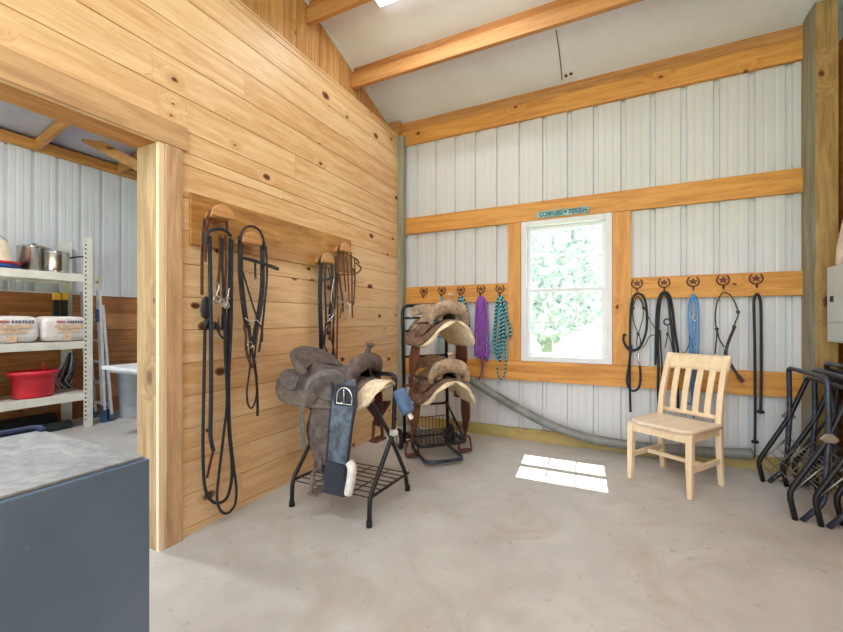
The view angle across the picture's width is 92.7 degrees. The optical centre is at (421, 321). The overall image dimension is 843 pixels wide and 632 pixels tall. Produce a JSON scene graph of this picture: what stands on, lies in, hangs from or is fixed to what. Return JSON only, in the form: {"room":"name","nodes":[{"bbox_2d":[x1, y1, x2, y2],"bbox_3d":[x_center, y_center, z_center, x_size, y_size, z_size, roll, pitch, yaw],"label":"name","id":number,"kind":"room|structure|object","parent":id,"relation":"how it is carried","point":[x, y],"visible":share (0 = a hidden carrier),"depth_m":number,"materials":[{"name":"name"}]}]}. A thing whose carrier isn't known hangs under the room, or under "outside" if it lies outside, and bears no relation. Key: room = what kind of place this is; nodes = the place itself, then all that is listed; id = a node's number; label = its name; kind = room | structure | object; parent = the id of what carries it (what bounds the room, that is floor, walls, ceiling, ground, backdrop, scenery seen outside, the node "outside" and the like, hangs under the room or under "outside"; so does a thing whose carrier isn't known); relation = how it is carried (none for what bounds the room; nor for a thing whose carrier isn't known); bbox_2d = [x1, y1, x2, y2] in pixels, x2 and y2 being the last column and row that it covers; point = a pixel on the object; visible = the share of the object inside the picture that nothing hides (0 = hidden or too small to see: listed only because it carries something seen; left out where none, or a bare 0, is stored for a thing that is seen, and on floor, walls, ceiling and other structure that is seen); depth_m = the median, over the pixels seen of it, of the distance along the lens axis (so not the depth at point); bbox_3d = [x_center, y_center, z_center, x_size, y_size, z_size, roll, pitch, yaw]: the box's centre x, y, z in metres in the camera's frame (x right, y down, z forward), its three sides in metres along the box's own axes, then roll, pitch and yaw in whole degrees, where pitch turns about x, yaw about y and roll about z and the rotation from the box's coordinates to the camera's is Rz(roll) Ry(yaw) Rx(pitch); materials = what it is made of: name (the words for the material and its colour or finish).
{"room":"farm building","nodes":[
{"label":"farm building","id":0,"kind":"room"},
{"bbox_2d":[0,141,136,296],"bbox_3d":[-5.213,-1.198,3.220,0.027,1.725,7.100,0,0,26],"label":"wall","id":1,"kind":"structure","parent":0,"point":[46,200],"depth_m":4.99,"materials":[{"name":"metal"}]},
{"bbox_2d":[0,129,136,180],"bbox_3d":[-5.201,-2.036,3.158,0.050,0.120,7.000,0,0,26],"label":"trim","id":2,"kind":"structure","parent":1,"relation":"attached to","point":[6,136],"depth_m":4.88,"materials":[{"name":"brown wood"}]},
{"bbox_2d":[0,290,136,297],"bbox_3d":[-5.196,-0.339,3.155,0.019,0.015,7.000,0,0,26],"label":"trim","id":3,"kind":"structure","parent":1,"relation":"attached to","point":[0,290],"depth_m":4.76,"materials":[{"name":"white plastic"}]},
{"bbox_2d":[0,291,136,421],"bbox_3d":[-5.215,0.444,3.165,0.022,1.547,6.999,0,0,26],"label":"boards","id":4,"kind":"object","parent":1,"relation":"attached to","point":[120,312],"visible":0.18,"depth_m":4.99,"materials":[{"name":"brown wood"}]},
{"bbox_2d":[0,100,136,169],"bbox_3d":[-3.595,-2.499,2.423,3.780,0.786,7.100,0,0,26],"label":"ceiling","id":5,"kind":"structure","parent":0,"point":[13,118],"depth_m":4.61,"materials":[{"name":"paint"}]},
{"bbox_2d":[35,120,70,149],"bbox_3d":[-2.831,-2.413,3.864,3.680,0.855,0.044,0,0,26],"label":"beam","id":6,"kind":"structure","parent":5,"relation":"attached to","point":[57,127],"depth_m":4.50,"materials":[{"name":"brown wood"}]},
{"bbox_2d":[81,139,136,170],"bbox_3d":[-3.826,-2.090,4.989,0.614,0.370,0.040,0,0,-32],"label":"beam","id":7,"kind":"structure","parent":5,"relation":"attached to","point":[101,146],"depth_m":4.97,"materials":[{"name":"brown wood"}]},
{"bbox_2d":[116,151,136,172],"bbox_3d":[-2.460,-2.413,4.617,3.680,0.855,0.044,0,0,26],"label":"beam","id":8,"kind":"structure","parent":5,"relation":"attached to","point":[121,167],"depth_m":5.34,"materials":[{"name":"brown wood"}]},
{"bbox_2d":[0,0,396,537],"bbox_3d":[-1.823,-0.354,1.495,0.120,3.474,7.000,0,0,26],"label":"wall","id":9,"kind":"structure","parent":0,"point":[270,133],"depth_m":2.72,"materials":[{"name":"brown wood"}]},
{"bbox_2d":[0,82,155,550],"bbox_3d":[-2.038,0.045,1.171,0.191,2.432,2.630,0,0,26],"label":"door frame","id":10,"kind":"structure","parent":9,"relation":"attached to","point":[146,155],"depth_m":2.20,"materials":[{"name":"brown wood"}]},
{"bbox_2d":[0,45,187,151],"bbox_3d":[-1.972,-1.040,1.033,0.020,0.133,2.840,0,0,26],"label":"trim","id":11,"kind":"structure","parent":9,"relation":"attached to","point":[18,69],"depth_m":1.86,"materials":[{"name":"brown wood"}]},
{"bbox_2d":[156,141,164,551],"bbox_3d":[-1.419,0.145,2.183,0.026,2.232,0.032,0,0,26],"label":"trim","id":12,"kind":"structure","parent":9,"relation":"attached to","point":[160,147],"depth_m":2.17,"materials":[{"name":"brown wood"}]},
{"bbox_2d":[165,144,182,548],"bbox_3d":[-1.380,0.146,2.235,0.022,2.230,0.093,0,0,26],"label":"trim","id":13,"kind":"structure","parent":9,"relation":"attached to","point":[173,155],"depth_m":2.22,"materials":[{"name":"brown wood"}]},
{"bbox_2d":[189,192,351,272],"bbox_3d":[-0.953,-0.596,2.992,0.118,0.300,1.545,0,0,26],"label":"board","id":14,"kind":"object","parent":9,"relation":"attached to","point":[287,241],"depth_m":2.82,"materials":[{"name":"brown wood"}]},
{"bbox_2d":[200,209,237,514],"bbox_3d":[-1.205,0.252,2.414,0.093,1.869,0.252,0,0,26],"label":"bridle","id":15,"kind":"object","parent":14,"relation":"hanging from","point":[206,309],"visible":0.98,"depth_m":2.40,"materials":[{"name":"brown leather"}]},
{"bbox_2d":[238,225,278,415],"bbox_3d":[-1.059,-0.003,2.642,0.062,1.241,0.308,0,0,26],"label":"bridle","id":16,"kind":"object","parent":14,"relation":"hanging from","point":[252,338],"visible":1,"depth_m":2.61,"materials":[{"name":"black leather"}]},
{"bbox_2d":[318,255,337,359],"bbox_3d":[-0.765,-0.064,3.306,0.050,0.978,0.306,0,0,26],"label":"bridle","id":17,"kind":"object","parent":14,"relation":"hanging from","point":[322,333],"visible":0.83,"depth_m":3.28,"materials":[{"name":"black leather"}]},
{"bbox_2d":[337,244,361,318],"bbox_3d":[-0.628,-0.344,3.529,0.100,0.657,0.327,0,0,39],"label":"bridle","id":18,"kind":"object","parent":14,"relation":"hanging from","point":[353,271],"visible":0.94,"depth_m":3.50,"materials":[{"name":"brown leather"}]},
{"bbox_2d":[236,0,398,135],"bbox_3d":[-1.835,-2.097,1.501,0.154,0.012,7.000,0,0,26],"label":"trim","id":19,"kind":"structure","parent":9,"relation":"attached to","point":[239,1],"depth_m":3.21,"materials":[{"name":"brown wood"}]},
{"bbox_2d":[397,135,405,426],"bbox_3d":[-0.225,-0.436,4.526,0.070,3.290,0.070,0,0,26],"label":"trim","id":20,"kind":"structure","parent":9,"relation":"attached to","point":[401,139],"depth_m":4.50,"materials":[{"name":"metal"}]},
{"bbox_2d":[240,0,387,124],"bbox_3d":[-1.896,-3.320,1.528,0.020,2.498,7.000,0,0,26],"label":"wall","id":21,"kind":"structure","parent":0,"point":[286,17],"depth_m":3.40,"materials":[{"name":"brown wood"}]},
{"bbox_2d":[305,0,388,125],"bbox_3d":[-1.879,-3.388,1.523,0.015,2.363,7.000,0,0,26],"label":"trim","id":22,"kind":"structure","parent":21,"relation":"attached to","point":[306,1],"depth_m":3.85,"materials":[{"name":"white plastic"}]},
{"bbox_2d":[437,296,444,356],"bbox_3d":[0.219,0.096,4.294,0.127,0.726,0.015,0,0,26],"label":"halter","id":23,"kind":"object","parent":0,"point":[441,298],"visible":0.18,"depth_m":4.31,"materials":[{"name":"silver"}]},
{"bbox_2d":[51,410,842,631],"bbox_3d":[-1.833,1.335,1.566,8.000,0.335,7.120,0,0,26],"label":"floor","id":24,"kind":"structure","parent":0,"point":[511,535],"depth_m":2.13,"materials":[{"name":"concrete"}]},
{"bbox_2d":[0,412,57,430],"bbox_3d":[-4.564,1.137,3.987,0.180,0.180,1.450,0,0,26],"label":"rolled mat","id":25,"kind":"object","parent":24,"relation":"on","point":[51,417],"visible":0.75,"depth_m":4.39,"materials":[{"name":"black rubber"}]},
{"bbox_2d":[0,237,92,426],"bbox_3d":[-4.450,0.149,3.948,0.522,2.220,1.882,0,0,26],"label":"shelving unit","id":26,"kind":"object","parent":24,"relation":"on","point":[64,396],"depth_m":4.59,"materials":[{"name":"beige metal"}]},
{"bbox_2d":[0,263,21,268],"bbox_3d":[-4.370,-0.555,4.064,0.470,0.042,0.470,0,0,26],"label":"tray","id":27,"kind":"object","parent":26,"relation":"on","point":[4,265],"visible":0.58,"depth_m":4.06,"materials":[{"name":"blue plastic"}]},
{"bbox_2d":[0,260,22,265],"bbox_3d":[-4.370,-0.578,4.064,0.500,0.052,0.500,0,0,26],"label":"tray","id":28,"kind":"object","parent":27,"relation":"on","point":[1,261],"visible":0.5,"depth_m":4.05,"materials":[{"name":"red plastic"}]},
{"bbox_2d":[0,236,11,260],"bbox_3d":[-4.370,-0.726,4.064,0.360,0.327,0.360,0,0,26],"label":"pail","id":29,"kind":"object","parent":28,"relation":"on","point":[5,254],"visible":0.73,"depth_m":4.08,"materials":[{"name":"plastic"}]},
{"bbox_2d":[0,316,38,342],"bbox_3d":[-4.271,0.083,4.121,0.317,0.280,0.466,0,0,26],"label":"bag","id":30,"kind":"object","parent":26,"relation":"on","point":[13,329],"visible":1,"depth_m":4.10,"materials":[{"name":"white plastic"}]},
{"bbox_2d":[0,325,31,342],"bbox_3d":[-4.123,0.126,4.069,0.005,0.175,0.273,0,0,26],"label":"print","id":31,"kind":"object","parent":30,"relation":"attached to","point":[8,333],"depth_m":4.08},
{"bbox_2d":[12,320,33,322],"bbox_3d":[-4.093,0.004,4.130,0.005,0.027,0.173,0,0,26],"label":"print","id":32,"kind":"object","parent":30,"relation":"on","point":[13,321],"depth_m":4.13},
{"bbox_2d":[6,363,58,398],"bbox_3d":[-4.175,0.632,4.325,0.330,0.356,0.419,0,0,26],"label":"tub","id":33,"kind":"object","parent":26,"relation":"on","point":[31,383],"visible":1,"depth_m":4.23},
{"bbox_2d":[16,243,51,270],"bbox_3d":[-4.306,-0.700,4.467,0.290,0.332,0.290,0,0,26],"label":"stock pot","id":34,"kind":"object","parent":26,"relation":"on","point":[31,255],"visible":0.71,"depth_m":4.35,"materials":[{"name":"silver metal"}]},
{"bbox_2d":[52,292,60,315],"bbox_3d":[-4.273,-0.055,4.704,0.060,0.562,0.061,0,0,26],"label":"bottle","id":35,"kind":"object","parent":26,"relation":"on","point":[56,297],"visible":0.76,"depth_m":4.68,"materials":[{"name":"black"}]},
{"bbox_2d":[36,316,83,341],"bbox_3d":[-4.071,0.083,4.529,0.317,0.280,0.426,0,0,26],"label":"bag","id":36,"kind":"object","parent":26,"relation":"on","point":[51,328],"visible":0.88,"depth_m":4.41,"materials":[{"name":"white plastic"}]},
{"bbox_2d":[55,325,82,340],"bbox_3d":[-3.923,0.126,4.476,0.005,0.175,0.249,0,0,26],"label":"print","id":37,"kind":"object","parent":36,"relation":"attached to","point":[62,332],"depth_m":4.47},
{"bbox_2d":[67,320,83,322],"bbox_3d":[-3.896,0.004,4.532,0.005,0.027,0.158,0,0,26],"label":"print","id":38,"kind":"object","parent":36,"relation":"on","point":[68,321],"depth_m":4.53},
{"bbox_2d":[43,250,83,272],"bbox_3d":[-4.003,-0.659,4.562,0.224,0.250,0.443,0,0,26],"label":"saucepan","id":39,"kind":"object","parent":26,"relation":"on","point":[54,260],"visible":0.77,"depth_m":4.39,"materials":[{"name":"silver metal"}]},
{"bbox_2d":[61,293,68,315],"bbox_3d":[-4.239,-0.055,4.771,0.060,0.562,0.061,0,0,26],"label":"bottle","id":40,"kind":"object","parent":26,"relation":"on","point":[64,296],"visible":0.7,"depth_m":4.75,"materials":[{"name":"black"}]},
{"bbox_2d":[42,420,71,431],"bbox_3d":[-4.348,1.177,3.975,0.100,0.100,1.420,0,0,26],"label":"tarp","id":41,"kind":"object","parent":24,"relation":"on","point":[65,424],"visible":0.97,"depth_m":4.49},
{"bbox_2d":[0,425,148,631],"bbox_3d":[-1.179,0.795,0.629,0.570,0.954,1.115,0,0,26],"label":"counter","id":42,"kind":"object","parent":24,"relation":"on","point":[74,513],"visible":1,"depth_m":0.89,"materials":[{"name":"blue metal"}]},
{"bbox_2d":[80,290,113,422],"bbox_3d":[-3.961,0.418,4.896,0.428,1.578,0.171,0,0,26],"label":"step ladder","id":43,"kind":"object","parent":24,"relation":"on","point":[106,407],"visible":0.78,"depth_m":4.80,"materials":[{"name":"metal"}]},
{"bbox_2d":[101,363,136,374],"bbox_3d":[-2.602,0.835,4.106,1.150,0.762,0.620,0,0,26],"label":"folding table","id":44,"kind":"object","parent":24,"relation":"on","point":[131,368],"visible":0.12,"depth_m":3.98,"materials":[{"name":"white plastic"}]},
{"bbox_2d":[116,363,136,417],"bbox_3d":[-3.652,0.874,5.115,0.412,0.650,0.412,0,0,26],"label":"waste bin","id":45,"kind":"object","parent":24,"relation":"on","point":[126,383],"visible":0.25,"depth_m":4.96,"materials":[{"name":"grey plastic"}]},
{"bbox_2d":[289,370,409,528],"bbox_3d":[-0.461,0.782,2.758,0.664,0.884,0.566,0,0,26],"label":"stand","id":46,"kind":"object","parent":24,"relation":"on","point":[393,431],"visible":0.59,"depth_m":2.65,"materials":[{"name":"black metal"}]},
{"bbox_2d":[275,342,398,496],"bbox_3d":[-0.587,0.602,2.758,0.916,0.934,0.629,0,0,26],"label":"saddle","id":47,"kind":"object","parent":46,"relation":"on","point":[334,391],"visible":0.98,"depth_m":2.54,"materials":[{"name":"brown leather"}]},
{"bbox_2d":[294,462,408,497],"bbox_3d":[-0.474,1.060,2.748,0.628,0.031,0.490,0,0,26],"label":"wire shelf","id":48,"kind":"object","parent":46,"relation":"attached to","point":[371,495],"depth_m":2.69,"materials":[{"name":"metal"}]},
{"bbox_2d":[393,388,414,419],"bbox_3d":[-0.113,0.521,2.554,0.147,0.198,0.096,0,0,26],"label":"roll","id":49,"kind":"object","parent":46,"relation":"hanging from","point":[401,396],"visible":1,"depth_m":2.52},
{"bbox_2d":[396,304,465,464],"bbox_3d":[0.100,0.511,3.607,0.554,1.351,0.659,-1,0,-18],"label":"cart","id":50,"kind":"object","parent":24,"relation":"on","point":[449,435],"visible":0.8,"depth_m":3.67,"materials":[{"name":"metal"}]},
{"bbox_2d":[407,415,463,444],"bbox_3d":[0.118,0.959,3.575,0.386,0.131,0.426,-1,0,-18],"label":"wire basket","id":51,"kind":"object","parent":50,"relation":"on","point":[460,437],"depth_m":3.50,"materials":[{"name":"metal"}]},
{"bbox_2d":[404,293,474,400],"bbox_3d":[0.149,0.227,3.551,0.628,0.929,0.758,0,0,-22],"label":"saddle","id":52,"kind":"object","parent":50,"relation":"on","point":[455,331],"visible":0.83,"depth_m":3.42,"materials":[{"name":"brown leather"}]},
{"bbox_2d":[404,351,475,456],"bbox_3d":[0.171,0.711,3.526,0.628,0.929,0.758,0,0,-16],"label":"saddle","id":53,"kind":"object","parent":50,"relation":"on","point":[444,369],"visible":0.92,"depth_m":3.37,"materials":[{"name":"beige leather"}]},
{"bbox_2d":[627,352,732,499],"bbox_3d":[1.917,0.720,2.993,0.600,0.935,0.465,0,0,-30],"label":"chair","id":54,"kind":"object","parent":24,"relation":"on","point":[688,431],"visible":1,"depth_m":2.98,"materials":[{"name":"brown wood"}]},
{"bbox_2d":[756,366,842,521],"bbox_3d":[2.482,0.760,2.636,0.305,0.884,0.644,0,0,26],"label":"stand","id":55,"kind":"object","parent":24,"relation":"on","point":[831,427],"visible":0.92,"depth_m":2.42,"materials":[{"name":"metal"}]},
{"bbox_2d":[760,438,823,490],"bbox_3d":[2.432,0.939,2.661,0.176,0.209,0.613,0,0,26],"label":"wire shelf","id":56,"kind":"object","parent":55,"relation":"attached to","point":[795,484],"depth_m":2.58,"materials":[{"name":"metal"}]},
{"bbox_2d":[780,368,842,528],"bbox_3d":[2.568,0.760,2.552,0.305,0.884,0.644,0,0,28],"label":"stand","id":57,"kind":"object","parent":24,"relation":"on","point":[813,418],"visible":0.79,"depth_m":2.73,"materials":[{"name":"metal"}]},
{"bbox_2d":[784,442,842,495],"bbox_3d":[2.519,0.939,2.578,0.176,0.209,0.613,0,0,28],"label":"wire shelf","id":58,"kind":"object","parent":57,"relation":"attached to","point":[821,489],"depth_m":2.45,"materials":[{"name":"metal"}]},
{"bbox_2d":[792,368,842,525],"bbox_3d":[2.691,0.760,2.574,0.305,0.884,0.644,0,0,25],"label":"stand","id":59,"kind":"object","parent":24,"relation":"on","point":[838,494],"visible":0.39,"depth_m":2.69,"materials":[{"name":"metal"}]},
{"bbox_2d":[795,444,842,495],"bbox_3d":[2.640,0.939,2.598,0.176,0.209,0.613,0,0,25],"label":"wire shelf","id":60,"kind":"object","parent":59,"relation":"attached to","point":[839,492],"depth_m":2.69,"materials":[{"name":"metal"}]},
{"bbox_2d":[812,361,842,494],"bbox_3d":[2.634,0.734,2.472,0.156,0.930,0.631,0,0,26],"label":"stand","id":61,"kind":"object","parent":24,"relation":"on","point":[836,393],"visible":0.4,"depth_m":2.71,"materials":[{"name":"metal"}]},
{"bbox_2d":[494,295,511,379],"bbox_3d":[0.804,0.160,3.997,0.184,0.853,0.060,0,0,26],"label":"lead rope","id":62,"kind":"object","parent":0,"point":[500,299],"visible":1,"depth_m":3.99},
{"bbox_2d":[309,0,842,123],"bbox_3d":[-0.070,-3.416,0.687,4.140,2.427,7.100,0,0,26],"label":"ceiling","id":63,"kind":"structure","parent":0,"point":[646,31],"depth_m":3.45,"materials":[{"name":"paint"}]},
{"bbox_2d":[306,0,371,25],"bbox_3d":[0.734,-2.606,2.577,3.768,0.200,0.064,0,0,26],"label":"ceiling beam","id":64,"kind":"structure","parent":63,"relation":"attached to","point":[318,11],"depth_m":3.29,"materials":[{"name":"brown wood"}]},
{"bbox_2d":[375,0,395,6],"bbox_3d":[0.169,-2.613,3.028,1.200,0.040,0.090,0,0,26],"label":"recessed light","id":65,"kind":"object","parent":63,"relation":"in","point":[379,2],"visible":1,"depth_m":3.27,"materials":[{"name":"white plastic"}]},
{"bbox_2d":[351,0,643,89],"bbox_3d":[1.014,-2.394,3.147,3.768,0.200,0.064,0,0,26],"label":"ceiling beam","id":66,"kind":"structure","parent":63,"relation":"attached to","point":[557,13],"depth_m":3.36,"materials":[{"name":"brown wood"}]},
{"bbox_2d":[556,30,561,78],"bbox_3d":[1.217,-2.336,3.545,0.012,0.164,0.474,0,0,25],"label":"wire","id":67,"kind":"object","parent":63,"relation":"attached to","point":[556,30],"visible":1,"depth_m":3.52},
{"bbox_2d":[406,61,800,457],"bbox_3d":[1.460,-0.511,3.795,3.940,3.500,0.027,0,0,26],"label":"wall","id":68,"kind":"structure","parent":0,"point":[746,123],"depth_m":3.53,"materials":[{"name":"white metal"}]},
{"bbox_2d":[389,121,401,134],"bbox_3d":[-0.291,-2.178,4.585,0.140,0.147,0.098,0,0,26],"label":"trim","id":69,"kind":"structure","parent":68,"relation":"attached to","point":[396,126],"depth_m":4.54,"materials":[{"name":"brown wood"}]},
{"bbox_2d":[420,288,427,297],"bbox_3d":[0.017,-0.311,4.419,0.094,0.114,0.049,0,0,26],"label":"hook","id":70,"kind":"object","parent":68,"relation":"attached to","point":[423,291],"visible":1,"depth_m":4.43,"materials":[{"name":"brown metal"}]},
{"bbox_2d":[406,283,507,303],"bbox_3d":[0.321,-0.291,4.317,1.235,0.186,0.039,0,0,26],"label":"trim","id":71,"kind":"structure","parent":68,"relation":"attached to","point":[413,296],"depth_m":4.28,"materials":[{"name":"brown wood"}]},
{"bbox_2d":[457,286,464,295],"bbox_3d":[0.407,-0.312,4.227,0.094,0.114,0.049,0,0,26],"label":"hook","id":72,"kind":"object","parent":68,"relation":"attached to","point":[460,289],"visible":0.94,"depth_m":4.24,"materials":[{"name":"brown metal"}]},
{"bbox_2d":[457,296,470,328],"bbox_3d":[0.428,0.080,4.186,0.172,0.696,0.047,0,0,26],"label":"lead rope","id":73,"kind":"object","parent":72,"relation":"hanging from","point":[461,299],"visible":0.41,"depth_m":4.18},
{"bbox_2d":[477,285,484,294],"bbox_3d":[0.604,-0.315,4.130,0.094,0.114,0.049,0,0,26],"label":"hook","id":74,"kind":"object","parent":68,"relation":"attached to","point":[480,288],"visible":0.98,"depth_m":4.14,"materials":[{"name":"brown metal"}]},
{"bbox_2d":[474,295,490,378],"bbox_3d":[0.616,0.163,4.090,0.180,0.859,0.045,0,0,26],"label":"halter","id":75,"kind":"object","parent":74,"relation":"hanging from","point":[481,304],"visible":1,"depth_m":4.08,"materials":[{"name":"purple fabric"}]},
{"bbox_2d":[495,285,504,294],"bbox_3d":[0.783,-0.313,4.042,0.094,0.114,0.049,0,0,26],"label":"hook","id":76,"kind":"object","parent":68,"relation":"attached to","point":[499,287],"visible":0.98,"depth_m":4.05,"materials":[{"name":"brown metal"}]},
{"bbox_2d":[486,303,504,359],"bbox_3d":[0.748,0.091,4.063,0.221,0.612,0.013,0,0,26],"label":"halter","id":77,"kind":"object","parent":76,"relation":"hanging from","point":[498,309],"visible":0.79,"depth_m":4.05},
{"bbox_2d":[508,222,520,360],"bbox_3d":[0.932,-0.294,4.017,0.127,1.370,0.039,0,0,26],"label":"trim","id":78,"kind":"structure","parent":68,"relation":"attached to","point":[514,229],"depth_m":4.00,"materials":[{"name":"brown wood"}]},
{"bbox_2d":[537,206,588,217],"bbox_3d":[1.327,-1.028,3.792,0.467,0.060,0.014,0,0,26],"label":"wall sign","id":79,"kind":"object","parent":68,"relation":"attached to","point":[578,210],"visible":1,"depth_m":3.78,"materials":[{"name":"blue paint"}]},
{"bbox_2d":[521,212,611,364],"bbox_3d":[1.371,-0.295,3.838,0.814,1.372,0.094,0,0,26],"label":"window","id":80,"kind":"structure","parent":68,"relation":"in","point":[604,219],"depth_m":3.81,"materials":[{"name":"white plastic"}]},
{"bbox_2d":[402,37,802,146],"bbox_3d":[1.337,-2.066,3.817,3.500,0.160,0.039,0,0,26],"label":"wooden beam","id":81,"kind":"structure","parent":68,"relation":"attached to","point":[787,52],"depth_m":3.57,"materials":[{"name":"brown wood"}]},
{"bbox_2d":[402,25,802,131],"bbox_3d":[1.340,-2.200,3.822,3.500,0.102,0.029,0,0,26],"label":"trim","id":82,"kind":"structure","parent":68,"relation":"attached to","point":[796,32],"depth_m":3.58,"materials":[{"name":"brown wood"}]},
{"bbox_2d":[406,167,802,234],"bbox_3d":[1.337,-1.072,3.817,3.500,0.182,0.039,0,0,26],"label":"wooden beam","id":83,"kind":"structure","parent":68,"relation":"attached to","point":[789,181],"depth_m":3.53,"materials":[{"name":"brown wood"}]},
{"bbox_2d":[406,357,802,398],"bbox_3d":[1.337,0.488,3.817,3.500,0.191,0.039,0,0,26],"label":"trim","id":84,"kind":"structure","parent":68,"relation":"attached to","point":[774,383],"depth_m":3.63,"materials":[{"name":"brown wood"}]},
{"bbox_2d":[406,415,802,474],"bbox_3d":[1.339,1.134,3.820,3.500,0.150,0.034,0,0,26],"label":"baseboard","id":85,"kind":"structure","parent":68,"relation":"attached to","point":[552,437],"depth_m":3.86,"materials":[{"name":"brown wood"}]},
{"bbox_2d":[469,376,753,459],"bbox_3d":[1.526,0.841,3.641,2.335,0.561,0.093,0,0,26],"label":"pipe","id":86,"kind":"object","parent":68,"relation":"attached to","point":[710,452],"visible":0.85,"depth_m":3.61,"materials":[{"name":"plastic"}]},
{"bbox_2d":[612,210,630,364],"bbox_3d":[1.790,-0.294,3.595,0.148,1.370,0.039,0,0,26],"label":"trim","id":87,"kind":"structure","parent":68,"relation":"attached to","point":[621,221],"depth_m":3.58,"materials":[{"name":"brown wood"}]},
{"bbox_2d":[631,279,642,291],"bbox_3d":[1.879,-0.313,3.503,0.094,0.114,0.049,0,0,26],"label":"hook","id":88,"kind":"object","parent":68,"relation":"attached to","point":[636,282],"visible":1,"depth_m":3.52,"materials":[{"name":"brown metal"}]},
{"bbox_2d":[622,292,647,411],"bbox_3d":[1.852,0.271,3.484,0.200,1.043,0.039,0,0,26],"label":"lead rope","id":89,"kind":"object","parent":88,"relation":"hanging from","point":[628,374],"visible":1,"depth_m":3.49,"materials":[{"name":"black fabric"}]},
{"bbox_2d":[624,296,654,351],"bbox_3d":[1.898,0.026,3.482,0.279,0.495,0.021,0,0,26],"label":"halter","id":90,"kind":"object","parent":88,"relation":"hanging from","point":[633,307],"visible":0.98,"depth_m":3.49},
{"bbox_2d":[658,278,669,290],"bbox_3d":[2.061,-0.313,3.413,0.094,0.114,0.049,0,0,26],"label":"hook","id":91,"kind":"object","parent":68,"relation":"attached to","point":[663,281],"visible":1,"depth_m":3.43,"materials":[{"name":"brown metal"}]},
{"bbox_2d":[654,291,680,408],"bbox_3d":[2.067,0.255,3.374,0.197,1.025,0.048,0,0,26],"label":"lead rope","id":92,"kind":"object","parent":91,"relation":"hanging from","point":[657,352],"visible":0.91,"depth_m":3.38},
{"bbox_2d":[686,277,699,289],"bbox_3d":[2.247,-0.312,3.321,0.094,0.114,0.049,0,0,26],"label":"hook","id":93,"kind":"object","parent":68,"relation":"attached to","point":[687,280],"visible":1,"depth_m":3.33,"materials":[{"name":"brown metal"}]},
{"bbox_2d":[682,294,699,417],"bbox_3d":[2.213,0.284,3.301,0.127,1.023,0.047,0,0,26],"label":"halter","id":94,"kind":"object","parent":93,"relation":"hanging from","point":[692,338],"visible":0.84,"depth_m":3.28,"materials":[{"name":"blue fabric"}]},
{"bbox_2d":[631,271,802,298],"bbox_3d":[2.383,-0.291,3.303,1.170,0.186,0.039,0,0,26],"label":"trim","id":95,"kind":"structure","parent":68,"relation":"attached to","point":[781,283],"depth_m":3.24,"materials":[{"name":"brown wood"}]},
{"bbox_2d":[716,275,729,288],"bbox_3d":[2.429,-0.316,3.232,0.094,0.114,0.049,0,0,26],"label":"hook","id":96,"kind":"object","parent":68,"relation":"attached to","point":[723,279],"visible":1,"depth_m":3.25,"materials":[{"name":"brown metal"}]},
{"bbox_2d":[749,273,763,287],"bbox_3d":[2.619,-0.318,3.139,0.094,0.114,0.049,0,0,26],"label":"hook","id":97,"kind":"object","parent":68,"relation":"attached to","point":[756,277],"visible":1,"depth_m":3.15,"materials":[{"name":"brown metal"}]},
{"bbox_2d":[751,293,764,457],"bbox_3d":[2.612,0.424,3.121,0.088,1.292,0.051,0,0,26],"label":"lead rope","id":98,"kind":"object","parent":97,"relation":"hanging from","point":[754,441],"visible":1,"depth_m":3.12,"materials":[{"name":"black fabric"}]},
{"bbox_2d":[803,3,814,484],"bbox_3d":[2.835,-0.526,2.941,0.002,3.470,0.206,0,0,26],"label":"trim","id":99,"kind":"structure","parent":68,"relation":"attached to","point":[809,21],"depth_m":2.96,"materials":[{"name":"metal"}]},
{"bbox_2d":[801,0,838,489],"bbox_3d":[2.901,-0.526,2.931,0.124,3.470,0.248,0,0,26],"label":"wooden post","id":100,"kind":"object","parent":68,"relation":"attached to","point":[826,11],"depth_m":2.83,"materials":[{"name":"brown wood"}]},
{"bbox_2d":[714,292,744,382],"bbox_3d":[2.451,0.123,3.200,0.197,0.724,0.024,0,0,26],"label":"halter","id":101,"kind":"object","parent":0,"point":[739,377],"visible":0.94,"depth_m":3.20,"materials":[{"name":"black leather"}]},
{"bbox_2d":[839,9,842,485],"bbox_3d":[1.530,-1.665,-0.156,0.075,5.808,7.000,0,0,26],"label":"wall","id":102,"kind":"structure","parent":0,"point":[841,40],"depth_m":2.84,"materials":[{"name":"brown wood"}]},
{"bbox_2d":[827,264,842,342],"bbox_3d":[2.704,-0.114,2.487,0.151,0.505,0.500,0,0,26],"label":"electrical panel","id":103,"kind":"object","parent":102,"relation":"attached to","point":[834,273],"visible":1,"depth_m":2.62,"materials":[{"name":"grey metal"}]},
{"bbox_2d":[835,220,842,265],"bbox_3d":[2.739,-0.558,2.566,0.129,0.385,0.267,0,0,26],"label":"folded cloth","id":104,"kind":"object","parent":103,"relation":"on","point":[839,248],"visible":0.92,"depth_m":2.60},
{"label":"outside","id":105,"kind":"structure","parent":0,"visible":0},
{"bbox_2d":[531,330,601,353],"bbox_3d":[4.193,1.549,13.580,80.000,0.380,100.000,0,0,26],"label":"ground","id":106,"kind":"structure","parent":105,"point":[589,342],"depth_m":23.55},
{"bbox_2d":[532,240,557,301],"bbox_3d":[3.620,-1.766,18.364,5.050,6.262,5.033,0,0,26],"label":"tree","id":107,"kind":"object","parent":106,"relation":"on","point":[538,246],"visible":0.02,"depth_m":17.23,"materials":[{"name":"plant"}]},
{"bbox_2d":[531,226,601,352],"bbox_3d":[4.087,-1.313,13.068,4.210,5.357,4.242,0,0,26],"label":"tree","id":108,"kind":"object","parent":106,"relation":"on","point":[566,245],"visible":0.41,"depth_m":11.89,"materials":[{"name":"green plant"}]},
{"bbox_2d":[560,225,601,324],"bbox_3d":[9.038,-2.043,19.048,5.044,6.814,5.001,0,0,26],"label":"tree","id":109,"kind":"object","parent":106,"relation":"on","point":[598,227],"visible":0.02,"depth_m":18.08,"materials":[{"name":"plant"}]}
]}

